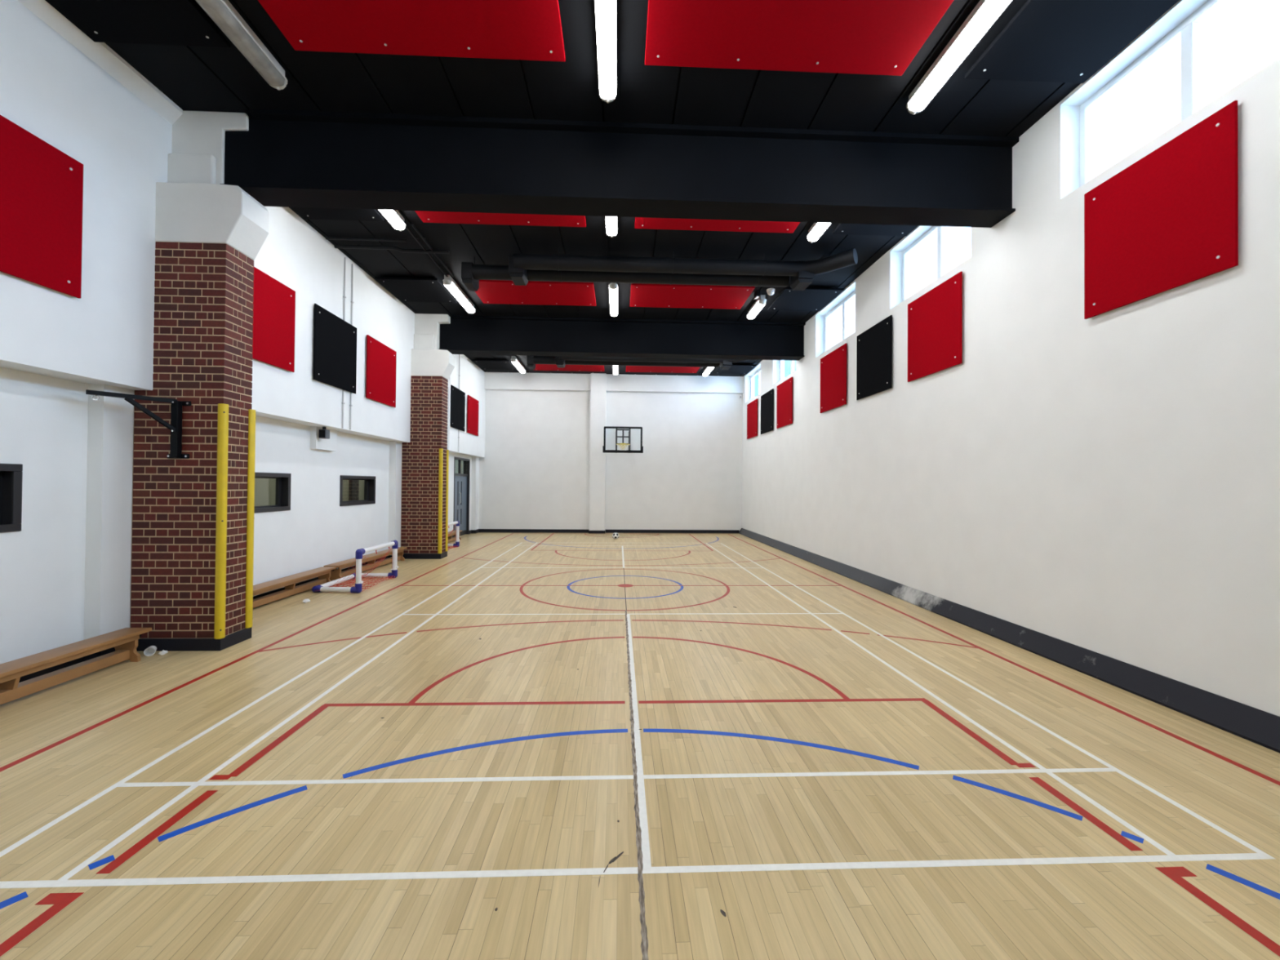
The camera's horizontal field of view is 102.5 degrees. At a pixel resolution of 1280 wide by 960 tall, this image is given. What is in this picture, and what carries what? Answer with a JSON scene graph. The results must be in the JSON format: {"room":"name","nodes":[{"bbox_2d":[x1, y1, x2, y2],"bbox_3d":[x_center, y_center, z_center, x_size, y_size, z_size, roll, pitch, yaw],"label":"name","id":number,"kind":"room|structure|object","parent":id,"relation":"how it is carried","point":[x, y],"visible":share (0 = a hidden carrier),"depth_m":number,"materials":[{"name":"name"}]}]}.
{"room":"school gymnasium","nodes":[
{"label":"school gymnasium","id":0,"kind":"room"},
{"bbox_2d":[0,0,485,664],"bbox_3d":[-5.511,-1.164,8.809,0.650,5.980,20.150,0,-1,-2],"label":"wall","id":1,"kind":"structure","parent":0,"point":[65,578],"depth_m":5.10,"materials":[{"name":"white paint"}]},
{"bbox_2d":[0,463,22,533],"bbox_3d":[-5.531,0.148,3.821,0.220,0.590,1.410,0,-1,-2],"label":"window","id":2,"kind":"structure","parent":1,"relation":"in","point":[11,474],"depth_m":4.49,"materials":[{"name":"grey metal"}]},
{"bbox_2d":[0,114,83,298],"bbox_3d":[-5.061,-2.264,4.036,0.056,1.225,1.255,0,-1,-2],"label":"acoustic panel","id":3,"kind":"object","parent":1,"relation":"attached to","point":[42,185],"visible":1,"depth_m":4.32,"materials":[{"name":"red fabric"}]},
{"bbox_2d":[18,528,479,682],"bbox_3d":[-5.574,1.763,8.779,0.170,0.125,20.150,0,-1,-2],"label":"baseboard","id":4,"kind":"structure","parent":1,"relation":"attached to","point":[63,665],"depth_m":5.06,"materials":[{"name":"black paint"}]},
{"bbox_2d":[253,471,291,512],"bbox_3d":[-5.684,0.182,7.530,0.220,0.590,1.415,0,-1,-2],"label":"window","id":5,"kind":"structure","parent":1,"relation":"in","point":[282,500],"depth_m":8.15,"materials":[{"name":"grey metal"}]},
{"bbox_2d":[252,266,295,372],"bbox_3d":[-5.187,-2.236,7.091,0.056,1.225,1.270,0,-1,-2],"label":"acoustic panel","id":6,"kind":"object","parent":1,"relation":"attached to","point":[273,309],"visible":0.48,"depth_m":7.25,"materials":[{"name":"red fabric"}]},
{"bbox_2d":[318,426,329,439],"bbox_3d":[-5.440,-0.815,8.845,0.120,0.205,0.138,0,-1,-2],"label":"wall speaker","id":7,"kind":"object","parent":1,"relation":"attached to","point":[324,433],"visible":1,"depth_m":8.79,"materials":[{"name":"grey plastic"}]},
{"bbox_2d":[319,430,324,437],"bbox_3d":[-5.438,-0.791,8.781,0.100,0.125,0.012,0,-1,-2],"label":"grille","id":8,"kind":"object","parent":7,"relation":"attached to","point":[322,433],"depth_m":8.77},
{"bbox_2d":[313,303,356,393],"bbox_3d":[-5.262,-2.219,8.886,0.056,1.225,1.305,0,-1,-2],"label":"acoustic panel","id":9,"kind":"object","parent":1,"relation":"attached to","point":[335,340],"visible":1,"depth_m":8.81,"materials":[{"name":"black fabric"}]},
{"bbox_2d":[342,257,346,428],"bbox_3d":[-5.286,-2.451,9.165,0.044,3.055,0.044,0,-1,-2],"label":"conduit","id":10,"kind":"object","parent":1,"relation":"attached to","point":[344,296],"visible":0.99,"depth_m":9.16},
{"bbox_2d":[349,263,353,430],"bbox_3d":[-5.297,-2.449,9.425,0.044,3.055,0.044,0,-1,-2],"label":"conduit","id":11,"kind":"object","parent":1,"relation":"attached to","point":[352,301],"visible":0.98,"depth_m":9.42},
{"bbox_2d":[339,475,375,506],"bbox_3d":[-5.804,0.209,10.415,0.220,0.590,1.390,0,-1,-2],"label":"window","id":12,"kind":"structure","parent":1,"relation":"in","point":[370,481],"depth_m":10.70,"materials":[{"name":"grey metal"}]},
{"bbox_2d":[365,334,396,407],"bbox_3d":[-5.332,-2.203,10.592,0.056,1.225,1.280,0,-1,-2],"label":"acoustic panel","id":13,"kind":"object","parent":1,"relation":"attached to","point":[381,360],"visible":1,"depth_m":10.51,"materials":[{"name":"red fabric"}]},
{"bbox_2d":[448,375,450,450],"bbox_3d":[-5.505,-2.386,14.835,0.061,3.078,0.095,0,-1,-2],"label":"conduit","id":14,"kind":"object","parent":1,"relation":"attached to","point":[450,375],"visible":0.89,"depth_m":14.84,"materials":[{"name":"white plastic"}]},
{"bbox_2d":[450,384,465,431],"bbox_3d":[-5.539,-2.156,15.608,0.056,1.225,1.320,0,-1,-2],"label":"acoustic panel","id":15,"kind":"object","parent":1,"relation":"attached to","point":[457,396],"visible":1,"depth_m":15.51,"materials":[{"name":"black fabric"}]},
{"bbox_2d":[457,354,460,452],"bbox_3d":[-5.559,-2.389,15.770,0.044,3.055,0.044,0,-1,-2],"label":"conduit","id":16,"kind":"object","parent":1,"relation":"attached to","point":[459,354],"visible":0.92,"depth_m":15.77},
{"bbox_2d":[453,457,470,536],"bbox_3d":[-6.092,0.584,17.281,0.215,2.640,1.700,0,-1,-2],"label":"door","id":17,"kind":"structure","parent":1,"relation":"in","point":[461,484],"depth_m":17.59,"materials":[{"name":"grey metal"}]},
{"bbox_2d":[466,395,479,435],"bbox_3d":[-5.606,-2.141,17.221,0.056,1.225,1.250,0,-1,-2],"label":"acoustic panel","id":18,"kind":"object","parent":1,"relation":"attached to","point":[473,403],"visible":1,"depth_m":17.15,"materials":[{"name":"red fabric"}]},
{"bbox_2d":[254,459,463,506],"bbox_3d":[-6.708,0.371,9.245,1.720,3.100,21.550,0,-1,-2],"label":"wall","id":19,"kind":"structure","parent":0,"point":[264,488],"depth_m":10.30,"materials":[{"name":"paint"}]},
{"bbox_2d":[348,480,364,500],"bbox_3d":[-7.521,0.437,14.161,0.100,2.850,10.540,0,-1,-2],"label":"window","id":20,"kind":"structure","parent":19,"relation":"attached to","point":[353,491],"depth_m":13.40,"materials":[{"name":"glass"}]},
{"bbox_2d":[104,0,1080,376],"bbox_3d":[-0.586,-4.072,9.039,10.460,0.140,20.550,0,-1,-2],"label":"ceiling","id":21,"kind":"structure","parent":0,"point":[195,78],"depth_m":5.49,"materials":[{"name":"black paint"}]},
{"bbox_2d":[45,0,230,47],"bbox_3d":[-4.346,-4.034,4.085,1.200,0.094,1.240,0,-1,-2],"label":"ceiling panel","id":22,"kind":"object","parent":21,"relation":"attached to","point":[157,22],"visible":1,"depth_m":4.47,"materials":[{"name":"black fabric"}]},
{"bbox_2d":[195,0,287,89],"bbox_3d":[-3.542,-3.974,4.237,0.177,0.198,1.812,0,-1,-2],"label":"strip light","id":23,"kind":"object","parent":21,"relation":"attached to","point":[222,12],"visible":1,"depth_m":4.58,"materials":[{"name":"plastic"}]},
{"bbox_2d":[270,79,286,89],"bbox_3d":[-3.578,-3.912,5.094,0.165,0.075,0.084,0,-1,-2],"label":"diffuser","id":24,"kind":"object","parent":23,"relation":"attached to","point":[282,86],"depth_m":5.06,"materials":[{"name":"plastic"}]},
{"bbox_2d":[290,207,384,221],"bbox_3d":[-4.474,-4.004,7.202,1.200,0.094,1.240,0,-1,-2],"label":"ceiling panel","id":25,"kind":"object","parent":21,"relation":"attached to","point":[310,213],"visible":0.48,"depth_m":7.64,"materials":[{"name":"black fabric"}]},
{"bbox_2d":[325,236,406,241],"bbox_3d":[-4.549,-3.999,8.530,1.300,0.044,0.044,0,-1,-2],"label":"conduit","id":26,"kind":"object","parent":21,"relation":"attached to","point":[326,237],"visible":1,"depth_m":8.52,"materials":[{"name":"metal"}]},
{"bbox_2d":[333,244,449,253],"bbox_3d":[-4.262,-3.980,8.847,1.900,0.072,0.129,0,-1,-2],"label":"conduit","id":27,"kind":"object","parent":21,"relation":"attached to","point":[346,246],"visible":1,"depth_m":8.80,"materials":[{"name":"metal"}]},
{"bbox_2d":[378,209,405,231],"bbox_3d":[-3.659,-3.947,7.075,0.177,0.198,1.812,0,-1,-2],"label":"strip light","id":28,"kind":"object","parent":21,"relation":"attached to","point":[393,217],"visible":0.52,"depth_m":7.65,"materials":[{"name":"plastic"}]},
{"bbox_2d":[257,0,565,61],"bbox_3d":[-1.923,-4.013,4.184,2.490,0.094,1.240,0,-1,-2],"label":"ceiling panel","id":29,"kind":"object","parent":21,"relation":"attached to","point":[508,29],"visible":1,"depth_m":4.49,"materials":[{"name":"red fabric"}]},
{"bbox_2d":[374,276,457,302],"bbox_3d":[-4.619,-3.971,10.709,1.200,0.094,1.260,0,-1,-2],"label":"ceiling panel","id":30,"kind":"object","parent":21,"relation":"attached to","point":[406,289],"visible":1,"depth_m":10.59,"materials":[{"name":"black fabric"}]},
{"bbox_2d":[405,225,448,277],"bbox_3d":[-3.718,-3.986,9.004,0.044,0.048,2.000,0,-1,-2],"label":"conduit","id":31,"kind":"object","parent":21,"relation":"attached to","point":[406,227],"visible":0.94,"depth_m":8.80,"materials":[{"name":"metal"}]},
{"bbox_2d":[411,223,453,277],"bbox_3d":[-3.598,-3.985,9.009,0.044,0.048,2.000,0,-1,-2],"label":"conduit","id":32,"kind":"object","parent":21,"relation":"attached to","point":[412,224],"visible":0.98,"depth_m":8.77,"materials":[{"name":"metal"}]},
{"bbox_2d":[442,275,475,314],"bbox_3d":[-3.817,-3.911,10.911,0.177,0.198,1.812,0,-1,-2],"label":"strip light","id":33,"kind":"object","parent":21,"relation":"attached to","point":[448,282],"visible":1,"depth_m":10.67,"materials":[{"name":"plastic"}]},
{"bbox_2d":[443,280,452,285],"bbox_3d":[-3.782,-3.865,10.053,0.165,0.075,0.084,0,-1,-2],"label":"diffuser","id":34,"kind":"object","parent":33,"relation":"attached to","point":[446,282],"depth_m":10.05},
{"bbox_2d":[471,358,516,369],"bbox_3d":[-4.893,-3.909,17.343,1.200,0.094,1.280,0,-1,-2],"label":"ceiling panel","id":35,"kind":"object","parent":21,"relation":"attached to","point":[482,364],"visible":1,"depth_m":17.20,"materials":[{"name":"black fabric"}]},
{"bbox_2d":[414,210,586,226],"bbox_3d":[-2.051,-3.984,7.302,2.490,0.094,1.240,0,-1,-2],"label":"ceiling panel","id":36,"kind":"object","parent":21,"relation":"attached to","point":[451,217],"visible":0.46,"depth_m":7.74,"materials":[{"name":"red fabric"}]},
{"bbox_2d":[511,355,525,373],"bbox_3d":[-4.078,-3.852,17.226,0.177,0.198,1.812,0,-1,-2],"label":"strip light","id":37,"kind":"object","parent":21,"relation":"attached to","point":[515,362],"visible":1,"depth_m":16.96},
{"bbox_2d":[511,360,525,373],"bbox_3d":[-4.079,-3.798,17.225,0.165,0.075,1.630,0,-1,-2],"label":"diffuser","id":38,"kind":"object","parent":37,"relation":"attached to","point":[515,362],"depth_m":17.09,"materials":[{"name":"plastic"}]},
{"bbox_2d":[474,280,595,306],"bbox_3d":[-2.196,-3.951,10.808,2.490,0.094,1.260,0,-1,-2],"label":"ceiling panel","id":39,"kind":"object","parent":21,"relation":"attached to","point":[490,291],"visible":0.79,"depth_m":10.74,"materials":[{"name":"red fabric"}]},
{"bbox_2d":[533,364,604,371],"bbox_3d":[-2.470,-3.889,17.442,2.490,0.094,1.280,0,-1,-2],"label":"ceiling panel","id":40,"kind":"object","parent":21,"relation":"attached to","point":[538,366],"visible":0.51,"depth_m":17.60,"materials":[{"name":"red fabric"}]},
{"bbox_2d":[594,0,617,102],"bbox_3d":[-0.290,-3.946,4.371,0.177,0.198,1.812,0,-1,-2],"label":"strip light","id":41,"kind":"object","parent":21,"relation":"attached to","point":[605,10],"visible":1,"depth_m":4.58,"materials":[{"name":"plastic"}]},
{"bbox_2d":[600,95,616,102],"bbox_3d":[-0.325,-3.884,5.228,0.165,0.075,0.084,0,-1,-2],"label":"diffuser","id":42,"kind":"object","parent":41,"relation":"attached to","point":[605,99],"depth_m":5.19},
{"bbox_2d":[605,216,617,237],"bbox_3d":[-0.407,-3.919,7.209,0.177,0.198,1.812,0,-1,-2],"label":"strip light","id":43,"kind":"object","parent":21,"relation":"attached to","point":[611,221],"visible":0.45,"depth_m":7.74,"materials":[{"name":"plastic"}]},
{"bbox_2d":[608,282,617,316],"bbox_3d":[-0.565,-3.883,11.045,0.177,0.198,1.812,0,-1,-2],"label":"strip light","id":44,"kind":"object","parent":21,"relation":"attached to","point":[613,287],"visible":0.94,"depth_m":10.79,"materials":[{"name":"plastic"}]},
{"bbox_2d":[608,284,617,288],"bbox_3d":[-0.530,-3.838,10.188,0.165,0.075,0.084,0,-1,-2],"label":"diffuser","id":45,"kind":"object","parent":44,"relation":"attached to","point":[611,286],"depth_m":10.18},
{"bbox_2d":[613,365,617,375],"bbox_3d":[-0.826,-3.824,17.360,0.177,0.198,1.812,0,-1,-2],"label":"strip light","id":46,"kind":"object","parent":21,"relation":"attached to","point":[615,367],"visible":0.56,"depth_m":17.45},
{"bbox_2d":[220,108,1018,227],"bbox_3d":[-0.112,-3.610,6.012,9.035,0.835,0.450,0,-1,-2],"label":"ceiling beam","id":47,"kind":"structure","parent":21,"relation":"attached to","point":[289,158],"depth_m":5.89,"materials":[{"name":"black paint"}]},
{"bbox_2d":[439,315,805,360],"bbox_3d":[-0.395,-3.546,12.856,9.035,0.835,0.470,0,-1,-2],"label":"ceiling beam","id":48,"kind":"structure","parent":21,"relation":"attached to","point":[464,334],"depth_m":12.73,"materials":[{"name":"black paint"}]},
{"bbox_2d":[526,355,747,369],"bbox_3d":[0.013,-3.678,15.651,6.973,0.510,1.069,0,-1,2],"label":"ventilation duct","id":49,"kind":"object","parent":21,"relation":"hanging from","point":[560,361],"visible":0.59,"depth_m":15.60,"materials":[{"name":"metal"}]},
{"bbox_2d":[461,248,857,291],"bbox_3d":[0.282,-3.739,9.157,6.973,0.510,1.069,0,-1,2],"label":"ventilation duct","id":50,"kind":"object","parent":21,"relation":"hanging from","point":[522,268],"visible":1,"depth_m":8.94,"materials":[{"name":"metal"}]},
{"bbox_2d":[626,365,699,373],"bbox_3d":[0.772,-3.861,17.576,2.500,0.094,1.280,0,-1,-2],"label":"ceiling panel","id":51,"kind":"object","parent":21,"relation":"attached to","point":[628,368],"visible":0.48,"depth_m":17.72,"materials":[{"name":"red fabric"}]},
{"bbox_2d":[629,283,755,309],"bbox_3d":[1.046,-3.923,10.942,2.500,0.094,1.260,0,-1,-2],"label":"ceiling panel","id":52,"kind":"object","parent":21,"relation":"attached to","point":[642,295],"visible":0.94,"depth_m":10.85,"materials":[{"name":"red fabric"}]},
{"bbox_2d":[702,367,713,376],"bbox_3d":[2.356,-3.797,17.491,0.177,0.198,1.812,0,-1,-2],"label":"strip light","id":53,"kind":"object","parent":21,"relation":"attached to","point":[707,370],"visible":0.5,"depth_m":17.69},
{"bbox_2d":[634,217,799,232],"bbox_3d":[1.191,-3.956,7.435,2.500,0.094,1.240,0,-1,-2],"label":"ceiling panel","id":54,"kind":"object","parent":21,"relation":"attached to","point":[640,222],"visible":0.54,"depth_m":7.88,"materials":[{"name":"red fabric"}]},
{"bbox_2d":[713,364,756,373],"bbox_3d":[3.250,-3.840,17.678,1.200,0.094,1.280,0,-1,-2],"label":"ceiling panel","id":55,"kind":"object","parent":21,"relation":"attached to","point":[735,368],"visible":0.76,"depth_m":17.65,"materials":[{"name":"black fabric"}]},
{"bbox_2d":[746,294,766,319],"bbox_3d":[2.604,-3.853,11.496,0.177,0.198,1.152,0,-1,-2],"label":"strip light","id":56,"kind":"object","parent":21,"relation":"attached to","point":[761,301],"visible":1,"depth_m":11.30,"materials":[{"name":"plastic"}]},
{"bbox_2d":[746,301,765,319],"bbox_3d":[2.603,-3.800,11.496,0.165,0.075,0.970,0,-1,-2],"label":"diffuser","id":57,"kind":"object","parent":56,"relation":"attached to","point":[758,305],"depth_m":11.43,"materials":[{"name":"plastic"}]},
{"bbox_2d":[758,299,766,304],"bbox_3d":[2.625,-3.805,10.968,0.165,0.075,0.084,0,-1,-2],"label":"end cap","id":58,"kind":"object","parent":56,"relation":"attached to","point":[760,301],"depth_m":10.96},
{"bbox_2d":[753,290,759,299],"bbox_3d":[2.471,-3.907,10.841,0.080,0.106,0.240,0,-1,-2],"label":"junction box","id":59,"kind":"object","parent":21,"relation":"attached to","point":[757,294],"visible":1,"depth_m":10.76,"materials":[{"name":"black paint"}]},
{"bbox_2d":[766,288,774,295],"bbox_3d":[2.718,-3.914,10.671,0.170,0.150,0.170,0,-1,-2],"label":"sensor","id":60,"kind":"object","parent":21,"relation":"attached to","point":[770,291],"visible":1,"depth_m":10.62,"materials":[{"name":"white plastic"}]},
{"bbox_2d":[644,0,953,75],"bbox_3d":[1.319,-3.985,4.318,2.500,0.094,1.240,0,-1,-2],"label":"ceiling panel","id":61,"kind":"object","parent":21,"relation":"attached to","point":[859,37],"visible":1,"depth_m":4.53,"materials":[{"name":"red fabric"}]},
{"bbox_2d":[768,286,844,311],"bbox_3d":[3.524,-3.902,11.044,1.200,0.094,1.260,0,-1,-2],"label":"ceiling panel","id":62,"kind":"object","parent":21,"relation":"attached to","point":[811,299],"visible":0.97,"depth_m":10.96,"materials":[{"name":"black fabric"}]},
{"bbox_2d":[806,222,831,242],"bbox_3d":[2.775,-3.892,7.340,0.177,0.198,1.812,0,-1,-2],"label":"strip light","id":63,"kind":"object","parent":21,"relation":"attached to","point":[815,231],"visible":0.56,"depth_m":7.91,"materials":[{"name":"plastic"}]},
{"bbox_2d":[831,223,918,235],"bbox_3d":[3.668,-3.935,7.537,1.200,0.094,1.240,0,-1,-2],"label":"ceiling panel","id":64,"kind":"object","parent":21,"relation":"attached to","point":[842,228],"visible":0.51,"depth_m":7.98,"materials":[{"name":"black fabric"}]},
{"bbox_2d":[906,0,1011,114],"bbox_3d":[2.893,-3.919,4.503,0.177,0.198,1.812,0,-1,-2],"label":"strip light","id":65,"kind":"object","parent":21,"relation":"attached to","point":[984,14],"visible":1,"depth_m":4.63,"materials":[{"name":"plastic"}]},
{"bbox_2d":[906,103,922,114],"bbox_3d":[2.857,-3.857,5.359,0.165,0.075,0.084,0,-1,-2],"label":"end cap","id":66,"kind":"object","parent":65,"relation":"attached to","point":[913,111],"depth_m":5.32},
{"bbox_2d":[964,0,1178,83],"bbox_3d":[3.797,-3.964,4.420,1.200,0.094,1.240,0,-1,-2],"label":"ceiling panel","id":67,"kind":"object","parent":21,"relation":"attached to","point":[1054,41],"visible":1,"depth_m":4.55,"materials":[{"name":"black fabric"}]},
{"bbox_2d":[478,372,743,530],"bbox_3d":[-1.025,-1.028,19.057,10.460,5.980,0.440,0,-1,-2],"label":"wall","id":68,"kind":"structure","parent":0,"point":[544,465],"depth_m":19.05,"materials":[{"name":"white paint"}]},
{"bbox_2d":[478,528,739,533],"bbox_3d":[-1.104,1.898,18.915,9.660,0.125,0.262,0,-1,-2],"label":"baseboard","id":69,"kind":"structure","parent":68,"relation":"attached to","point":[529,531],"depth_m":18.96,"materials":[{"name":"black paint"}]},
{"bbox_2d":[602,426,643,453],"bbox_3d":[-0.598,-1.384,18.077,1.390,0.900,2.039,0,-1,-2],"label":"basketball hoop","id":70,"kind":"object","parent":68,"relation":"attached to","point":[623,446],"visible":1,"depth_m":17.67,"materials":[{"name":"plastic"}]},
{"bbox_2d":[0,532,1279,959],"bbox_3d":[-0.764,1.926,8.976,10.600,0.121,20.550,0,-1,-2],"label":"floor","id":71,"kind":"structure","parent":0,"point":[504,745],"depth_m":3.02,"materials":[{"name":"brown wood"}]},
{"bbox_2d":[0,627,151,705],"bbox_3d":[-5.017,1.630,3.538,0.260,0.298,3.350,0,-1,-2],"label":"bench","id":72,"kind":"object","parent":71,"relation":"on","point":[125,641],"visible":1,"depth_m":4.47,"materials":[{"name":"brown wood"}]},
{"bbox_2d":[143,645,156,656],"bbox_3d":[-5.023,1.751,5.272,0.088,0.088,0.104,1,-1,-32],"label":"plastic cup","id":73,"kind":"object","parent":71,"relation":"on","point":[150,651],"visible":1,"depth_m":5.26,"materials":[{"name":"white plastic"}]},
{"bbox_2d":[158,649,168,655],"bbox_3d":[-4.915,1.774,5.293,0.077,0.045,0.069,0,-1,-2],"label":"wrapper","id":74,"kind":"object","parent":71,"relation":"on","point":[162,652],"visible":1,"depth_m":5.28,"materials":[{"name":"plastic"}]},
{"bbox_2d":[130,110,269,651],"bbox_3d":[-4.815,-1.134,5.657,1.080,5.870,0.465,0,-1,-2],"label":"brick pillar","id":75,"kind":"structure","parent":71,"relation":"on","point":[210,234],"depth_m":5.46,"materials":[{"name":"brick"}]},
{"bbox_2d":[85,389,191,458],"bbox_3d":[-5.066,-0.540,5.201,0.179,0.620,0.760,0,-1,39],"label":"bracket","id":76,"kind":"object","parent":75,"relation":"attached to","point":[175,426],"visible":1,"depth_m":5.36,"materials":[{"name":"metal"}]},
{"bbox_2d":[213,403,228,639],"bbox_3d":[-4.439,0.433,5.449,0.073,2.482,0.090,0,-1,43],"label":"guard","id":77,"kind":"object","parent":75,"relation":"attached to","point":[223,409],"visible":1,"depth_m":5.43,"materials":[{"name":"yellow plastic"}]},
{"bbox_2d":[244,408,255,628],"bbox_3d":[-4.457,0.437,5.870,0.090,2.482,0.073,0,-1,43],"label":"guard","id":78,"kind":"object","parent":75,"relation":"attached to","point":[251,419],"visible":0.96,"depth_m":5.84,"materials":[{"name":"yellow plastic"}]},
{"bbox_2d":[253,566,336,608],"bbox_3d":[-5.438,1.665,7.474,0.260,0.298,3.150,0,-1,-2],"label":"bench","id":79,"kind":"object","parent":71,"relation":"on","point":[323,573],"visible":0.35,"depth_m":7.94,"materials":[{"name":"brown wood"}]},
{"bbox_2d":[302,598,310,603],"bbox_3d":[-4.956,1.792,7.616,0.090,0.055,0.094,0,-1,35],"label":"paper scrap","id":80,"kind":"object","parent":71,"relation":"on","point":[305,601],"visible":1,"depth_m":7.60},
{"bbox_2d":[311,540,398,593],"bbox_3d":[-4.928,1.477,8.964,0.823,0.712,1.446,0,-1,-2],"label":"goal","id":81,"kind":"object","parent":71,"relation":"on","point":[357,588],"visible":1,"depth_m":8.77,"materials":[{"name":"white plastic"}]},
{"bbox_2d":[324,546,407,581],"bbox_3d":[-5.534,1.694,10.552,0.260,0.298,2.750,0,-1,0],"label":"bench","id":82,"kind":"object","parent":71,"relation":"on","point":[335,574],"visible":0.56,"depth_m":10.25,"materials":[{"name":"brown wood"}]},
{"bbox_2d":[400,313,454,559],"bbox_3d":[-5.092,-1.071,12.361,1.080,5.870,0.465,0,-1,-2],"label":"brick pillar","id":83,"kind":"structure","parent":71,"relation":"on","point":[432,367],"depth_m":12.15,"materials":[{"name":"brick"}]},
{"bbox_2d":[437,448,443,553],"bbox_3d":[-4.716,0.496,12.153,0.073,2.482,0.090,0,-1,43],"label":"guard","id":84,"kind":"object","parent":83,"relation":"attached to","point":[441,450],"visible":1,"depth_m":12.13,"materials":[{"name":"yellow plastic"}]},
{"bbox_2d":[445,449,448,551],"bbox_3d":[-4.733,0.500,12.574,0.090,2.482,0.073,0,-1,43],"label":"guard","id":85,"kind":"object","parent":83,"relation":"attached to","point":[447,451],"visible":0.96,"depth_m":12.53,"materials":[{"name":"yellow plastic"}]},
{"bbox_2d":[447,520,459,550],"bbox_3d":[-5.429,1.498,13.698,0.823,0.752,1.446,0,-1,-2],"label":"goal","id":86,"kind":"object","parent":71,"relation":"on","point":[456,522],"visible":0.25,"depth_m":14.34,"materials":[{"name":"white plastic"}]},
{"bbox_2d":[448,530,462,542],"bbox_3d":[-5.755,1.740,15.477,0.260,0.298,1.750,0,-1,-2],"label":"bench","id":87,"kind":"object","parent":71,"relation":"on","point":[451,538],"visible":0.38,"depth_m":15.58,"materials":[{"name":"brown wood"}]},
{"bbox_2d":[612,532,618,538],"bbox_3d":[-0.800,1.835,16.887,0.216,0.216,0.216,0,-1,-2],"label":"football","id":88,"kind":"object","parent":71,"relation":"on","point":[615,535],"visible":1,"depth_m":16.81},
{"bbox_2d":[742,0,1279,716],"bbox_3d":[4.436,-1.079,9.219,0.360,5.980,20.150,0,-1,-2],"label":"wall","id":89,"kind":"structure","parent":0,"point":[1108,483],"depth_m":5.24,"materials":[{"name":"white paint"}]},
{"bbox_2d":[746,398,757,439],"bbox_3d":[3.884,-2.086,17.748,0.056,1.240,1.320,0,-1,-2],"label":"acoustic panel","id":90,"kind":"object","parent":89,"relation":"attached to","point":[752,407],"visible":1,"depth_m":17.66,"materials":[{"name":"red fabric"}]},
{"bbox_2d":[751,368,760,399],"bbox_3d":[4.081,-3.338,17.918,0.250,1.000,2.060,0,-1,-2],"label":"window","id":91,"kind":"structure","parent":89,"relation":"in","point":[758,371],"depth_m":18.28,"materials":[{"name":"white plastic"}]},
{"bbox_2d":[760,388,773,434],"bbox_3d":[3.957,-2.103,15.985,0.056,1.240,1.290,0,-1,-2],"label":"acoustic panel","id":92,"kind":"object","parent":89,"relation":"attached to","point":[766,399],"visible":1,"depth_m":15.91,"materials":[{"name":"black fabric"}]},
{"bbox_2d":[776,377,792,428],"bbox_3d":[4.027,-2.119,14.291,0.056,1.240,1.300,0,-1,-2],"label":"acoustic panel","id":93,"kind":"object","parent":89,"relation":"attached to","point":[784,390],"visible":1,"depth_m":14.20,"materials":[{"name":"red fabric"}]},
{"bbox_2d":[779,360,794,380],"bbox_3d":[4.222,-3.370,14.501,0.250,1.000,2.040,0,-1,-2],"label":"window","id":94,"kind":"structure","parent":89,"relation":"in","point":[792,362],"depth_m":15.46,"materials":[{"name":"white plastic"}]},
{"bbox_2d":[820,342,846,413],"bbox_3d":[4.161,-2.149,11.059,0.056,1.240,1.320,0,-1,-2],"label":"acoustic panel","id":95,"kind":"object","parent":89,"relation":"attached to","point":[833,365],"visible":1,"depth_m":10.96,"materials":[{"name":"red fabric"}]},
{"bbox_2d":[824,290,855,351],"bbox_3d":[4.362,-3.402,11.129,0.250,1.000,2.030,0,-1,-2],"label":"window","id":96,"kind":"structure","parent":89,"relation":"in","point":[843,304],"depth_m":11.15,"materials":[{"name":"white plastic"}]},
{"bbox_2d":[856,315,892,399],"bbox_3d":[4.234,-2.165,9.296,0.056,1.240,1.250,0,-1,-2],"label":"acoustic panel","id":97,"kind":"object","parent":89,"relation":"attached to","point":[874,344],"visible":1,"depth_m":9.21,"materials":[{"name":"black fabric"}]},
{"bbox_2d":[902,226,946,301],"bbox_3d":[4.499,-3.433,7.802,0.250,1.000,2.030,0,-1,-2],"label":"window","id":98,"kind":"structure","parent":89,"relation":"in","point":[941,230],"depth_m":8.07,"materials":[{"name":"white plastic"}]},
{"bbox_2d":[907,271,962,382],"bbox_3d":[4.306,-2.182,7.535,0.056,1.240,1.275,0,-1,-2],"label":"acoustic panel","id":99,"kind":"object","parent":89,"relation":"attached to","point":[935,318],"visible":1,"depth_m":7.43,"materials":[{"name":"red fabric"}]},
{"bbox_2d":[738,528,1279,753],"bbox_3d":[4.175,1.806,9.181,0.135,0.205,20.150,0,-1,-2],"label":"baseboard","id":100,"kind":"structure","parent":89,"relation":"attached to","point":[1260,727],"depth_m":4.91,"materials":[{"name":"black paint"}]},
{"bbox_2d":[1080,0,1227,186],"bbox_3d":[4.639,-3.465,4.400,0.250,1.000,2.040,0,-1,-2],"label":"window","id":101,"kind":"structure","parent":89,"relation":"in","point":[1189,30],"depth_m":4.44,"materials":[{"name":"white plastic"}]},
{"bbox_2d":[1084,100,1238,319],"bbox_3d":[4.434,-2.211,4.447,0.056,1.240,1.245,0,-1,-2],"label":"acoustic panel","id":102,"kind":"object","parent":89,"relation":"attached to","point":[1167,220],"visible":1,"depth_m":4.31,"materials":[{"name":"red fabric"}]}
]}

